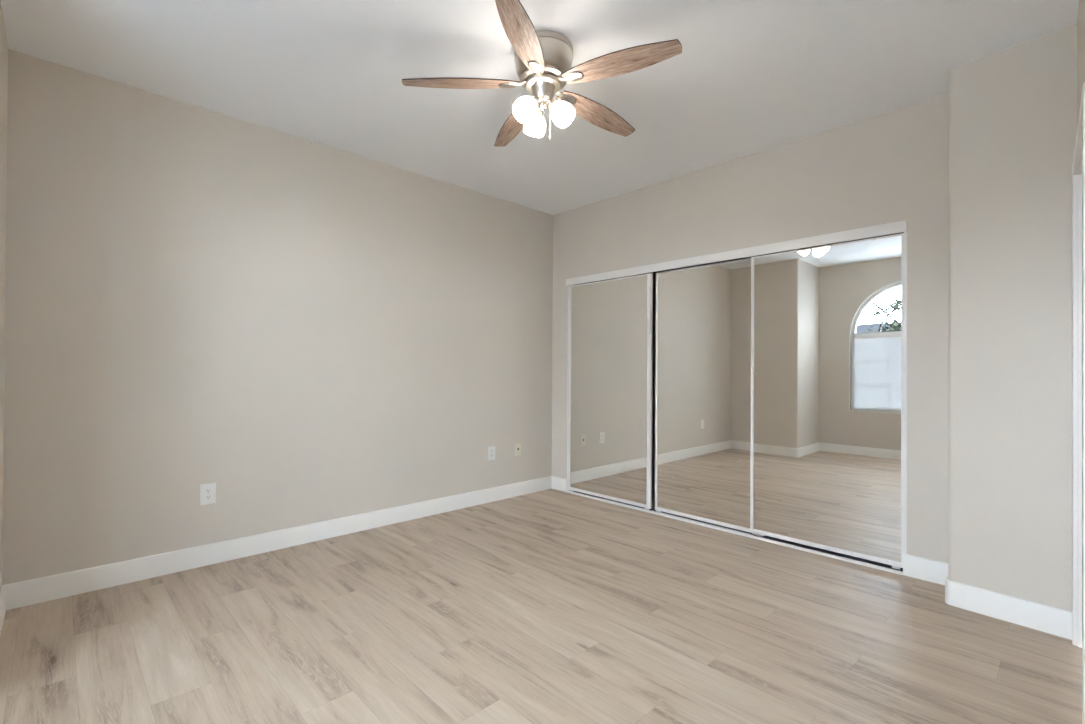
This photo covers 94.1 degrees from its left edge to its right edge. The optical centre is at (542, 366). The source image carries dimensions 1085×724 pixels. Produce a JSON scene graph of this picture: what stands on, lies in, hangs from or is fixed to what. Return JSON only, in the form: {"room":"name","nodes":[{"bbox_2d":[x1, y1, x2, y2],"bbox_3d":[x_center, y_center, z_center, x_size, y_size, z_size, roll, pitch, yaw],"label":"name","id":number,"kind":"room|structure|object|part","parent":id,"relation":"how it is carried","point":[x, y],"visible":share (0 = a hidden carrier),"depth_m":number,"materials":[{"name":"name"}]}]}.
{"room":"empty bedroom","nodes":[
{"label":"empty bedroom","id":0,"kind":"room"},
{"bbox_2d":[0,0,7,591],"bbox_3d":[-2.583,-0.190,1.806,0.853,2.740,1.000,1,0,-44],"label":"wall","id":1,"kind":"structure","parent":0,"point":[3,40],"depth_m":2.34,"materials":[{"name":"beige paint"}]},
{"bbox_2d":[0,585,5,634],"bbox_3d":[-2.581,1.119,1.799,0.867,0.122,1.014,1,0,-44],"label":"baseboard","id":2,"kind":"structure","parent":1,"relation":"attached to","point":[3,589],"depth_m":2.34,"materials":[{"name":"white paint"}]},
{"bbox_2d":[2,49,552,584],"bbox_3d":[-1.346,-0.172,3.767,3.887,2.740,0.120,1,0,-44],"label":"wall","id":3,"kind":"structure","parent":0,"point":[307,331],"depth_m":3.14,"materials":[{"name":"beige paint"}]},
{"bbox_2d":[200,483,215,504],"bbox_3d":[-2.013,0.764,3.040,0.082,0.124,0.008,1,0,-44],"label":"duplex outlet","id":4,"kind":"object","parent":3,"relation":"attached to","point":[207,491],"visible":1,"depth_m":3.04,"materials":[{"name":"white plastic"}]},
{"bbox_2d":[5,476,551,609],"bbox_3d":[-1.264,1.137,3.753,3.767,0.122,0.014,1,0,-44],"label":"baseboard","id":5,"kind":"structure","parent":3,"relation":"attached to","point":[43,589],"depth_m":3.12,"materials":[{"name":"white paint"}]},
{"bbox_2d":[488,446,494,460],"bbox_3d":[-0.457,0.774,4.531,0.084,0.124,0.008,1,0,-44],"label":"duplex outlet","id":6,"kind":"object","parent":3,"relation":"attached to","point":[491,450],"visible":1,"depth_m":4.53,"materials":[{"name":"white plastic"}]},
{"bbox_2d":[515,442,520,455],"bbox_3d":[-0.228,0.771,4.746,0.072,0.122,0.014,1,0,-44],"label":"cable jack plate","id":7,"kind":"object","parent":3,"relation":"attached to","point":[517,445],"visible":1,"depth_m":4.74,"materials":[{"name":"beige plastic"}]},
{"bbox_2d":[1,0,1078,214],"bbox_3d":[-0.048,-1.583,2.354,5.490,0.080,3.958,1,0,-44],"label":"ceiling","id":8,"kind":"structure","parent":0,"point":[748,77],"depth_m":2.58,"materials":[{"name":"white paint"}]},
{"bbox_2d":[402,0,681,146],"bbox_3d":[0.044,-1.312,2.477,1.243,0.456,1.283,1,0,-44],"label":"ceiling fan","id":9,"kind":"object","parent":8,"relation":"hanging from","point":[543,59],"visible":1,"depth_m":2.36,"materials":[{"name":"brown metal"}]},
{"bbox_3d":[-0.387,-1.356,2.413,0.556,0.006,0.133,-2,11,-5],"label":"blade","id":10,"kind":"part","parent":9,"relation":"part of","materials":[{"name":"brown wood"}]},
{"bbox_3d":[-0.151,-1.353,2.810,0.133,0.006,0.556,-12,2,-23],"label":"blade","id":11,"kind":"part","parent":9,"relation":"part of","materials":[{"name":"brown wood"}]},
{"bbox_3d":[-0.083,-1.356,2.066,0.133,0.006,0.556,12,4,12],"label":"blade","id":12,"kind":"part","parent":9,"relation":"part of","materials":[{"name":"brown wood"}]},
{"bbox_3d":[-0.081,-1.216,2.379,0.121,0.123,0.112,1,0,-44],"label":"lamp shade","id":13,"kind":"part","parent":9,"relation":"part of","materials":[{"name":"white"}]},
{"bbox_3d":[-0.039,-1.215,2.548,0.113,0.123,0.119,1,0,-44],"label":"lamp shade","id":14,"kind":"part","parent":9,"relation":"part of","materials":[{"name":"white"}]},
{"bbox_3d":[-0.037,-1.266,2.418,0.080,0.056,0.056,1,0,-44],"label":"lamp arm","id":15,"kind":"part","parent":9,"relation":"part of","materials":[{"name":"silver metal"}]},
{"bbox_3d":[-0.014,-1.266,2.496,0.057,0.056,0.078,1,0,-44],"label":"lamp arm","id":16,"kind":"part","parent":9,"relation":"part of","materials":[{"name":"silver metal"}]},
{"bbox_3d":[0.051,-1.266,2.439,0.057,0.056,0.068,1,0,-44],"label":"lamp arm","id":17,"kind":"part","parent":9,"relation":"part of","materials":[{"name":"silver metal"}]},
{"bbox_3d":[0.101,-1.214,2.423,0.114,0.123,0.118,1,0,-44],"label":"lamp shade","id":18,"kind":"part","parent":9,"relation":"part of","materials":[{"name":"white"}]},
{"bbox_3d":[0.299,-1.351,2.708,0.556,0.006,0.133,4,-14,-41],"label":"blade","id":19,"kind":"part","parent":9,"relation":"part of","materials":[{"name":"brown wood"}]},
{"bbox_3d":[0.341,-1.353,2.248,0.556,0.006,0.133,3,-10,31],"label":"blade","id":20,"kind":"part","parent":9,"relation":"part of","materials":[{"name":"brown wood"}]},
{"bbox_2d":[0,488,1081,723],"bbox_3d":[-0.064,1.222,2.338,5.490,0.050,3.958,1,0,-44],"label":"floor","id":21,"kind":"structure","parent":0,"point":[549,606],"depth_m":2.23,"materials":[{"name":"brown wood"}]},
{"bbox_2d":[567,490,902,574],"bbox_3d":[1.205,1.204,3.949,0.110,0.017,2.693,1,0,-44],"label":"floor track","id":22,"kind":"object","parent":21,"relation":"on","point":[885,567],"visible":0.77,"depth_m":3.53,"materials":[{"name":"white metal"}]},
{"bbox_2d":[568,273,652,509],"bbox_3d":[0.587,0.206,4.570,0.031,1.987,0.937,1,0,-44],"label":"mirrored sliding door","id":23,"kind":"structure","parent":22,"relation":"on","point":[610,321],"depth_m":4.52,"materials":[{"name":"white mirror"}]},
{"bbox_3d":[0.578,1.174,4.575,0.022,0.026,0.881,1,0,-44],"label":"rail","id":24,"kind":"part","parent":23,"relation":"part of","materials":[{"name":"white metal"}]},
{"bbox_3d":[0.589,-0.782,4.586,0.022,0.010,0.881,1,0,-44],"label":"rail","id":25,"kind":"part","parent":23,"relation":"part of","materials":[{"name":"white metal"}]},
{"bbox_2d":[655,258,764,536],"bbox_3d":[1.267,0.210,3.910,0.031,1.995,0.910,1,0,-44],"label":"mirrored sliding door","id":26,"kind":"structure","parent":22,"relation":"on","point":[703,368],"depth_m":3.92,"materials":[{"name":"white mirror"}]},
{"bbox_3d":[1.274,-0.782,3.920,0.022,0.010,0.870,1,0,-44],"label":"rail","id":27,"kind":"part","parent":26,"relation":"part of","materials":[{"name":"white metal"}]},
{"bbox_3d":[1.263,1.182,3.909,0.022,0.026,0.870,1,0,-44],"label":"rail","id":28,"kind":"part","parent":26,"relation":"part of","materials":[{"name":"white metal"}]},
{"bbox_2d":[750,233,903,569],"bbox_3d":[1.810,0.202,3.294,0.031,1.979,0.906,1,0,-44],"label":"mirrored sliding door","id":29,"kind":"structure","parent":22,"relation":"on","point":[827,442],"depth_m":3.24,"materials":[{"name":"white mirror"}]},
{"bbox_3d":[1.810,1.166,3.289,0.022,0.026,0.875,1,0,-44],"label":"rail","id":30,"kind":"part","parent":29,"relation":"part of","materials":[{"name":"white metal"}]},
{"bbox_3d":[1.821,-0.782,3.299,0.022,0.010,0.875,1,0,-44],"label":"rail","id":31,"kind":"part","parent":29,"relation":"part of","materials":[{"name":"white metal"}]},
{"bbox_2d":[552,94,948,562],"bbox_3d":[1.620,-0.154,4.023,0.750,2.740,3.855,1,0,-44],"label":"wall","id":32,"kind":"structure","parent":0,"point":[892,166],"depth_m":3.24,"materials":[{"name":"beige paint"}]},
{"bbox_2d":[552,476,566,491],"bbox_3d":[0.162,1.151,4.978,0.014,0.122,0.219,1,0,-44],"label":"baseboard","id":33,"kind":"structure","parent":32,"relation":"attached to","point":[558,483],"depth_m":4.96,"materials":[{"name":"white paint"}]},
{"bbox_2d":[567,285,572,490],"bbox_3d":[0.281,0.203,4.937,0.094,2.020,0.012,1,0,-44],"label":"trim","id":34,"kind":"structure","parent":32,"relation":"attached to","point":[569,285],"depth_m":4.90,"materials":[{"name":"white metal"}]},
{"bbox_2d":[566,220,906,285],"bbox_3d":[1.211,-0.824,3.966,0.100,0.065,2.738,1,0,-44],"label":"header track","id":35,"kind":"object","parent":32,"relation":"attached to","point":[899,227],"visible":0.94,"depth_m":3.58,"materials":[{"name":"white metal"}]},
{"bbox_2d":[903,232,906,553],"bbox_3d":[2.153,0.203,2.983,0.094,2.020,0.015,1,0,-44],"label":"trim","id":36,"kind":"structure","parent":32,"relation":"attached to","point":[905,233],"depth_m":2.95,"materials":[{"name":"white metal"}]},
{"bbox_2d":[903,554,947,584],"bbox_3d":[2.190,1.151,2.861,0.014,0.122,0.241,1,0,-44],"label":"baseboard","id":37,"kind":"structure","parent":32,"relation":"attached to","point":[921,568],"depth_m":2.87,"materials":[{"name":"white paint"}]},
{"bbox_2d":[948,24,1076,610],"bbox_3d":[2.372,-0.159,2.472,0.310,2.740,0.574,1,0,-44],"label":"wall","id":38,"kind":"structure","parent":0,"point":[1013,110],"depth_m":2.40,"materials":[{"name":"beige paint"}]},
{"bbox_2d":[945,575,1071,639],"bbox_3d":[2.204,1.149,2.490,0.240,0.122,0.568,0,0,-9],"label":"baseboard","id":39,"kind":"structure","parent":38,"relation":"attached to","point":[1023,612],"depth_m":2.39,"materials":[{"name":"white paint"}]},
{"bbox_2d":[1077,0,1084,170],"bbox_3d":[0.897,-0.177,0.672,0.120,2.740,4.314,0,0,45],"label":"wall","id":40,"kind":"structure","parent":0,"point":[1081,10],"depth_m":2.03,"materials":[{"name":"beige paint"}]},
{"bbox_2d":[1072,82,1084,723],"bbox_3d":[2.069,0.155,1.873,0.121,2.102,0.924,0,0,45],"label":"door","id":41,"kind":"structure","parent":40,"relation":"in","point":[1078,177],"depth_m":2.19,"materials":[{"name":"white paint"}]}
]}

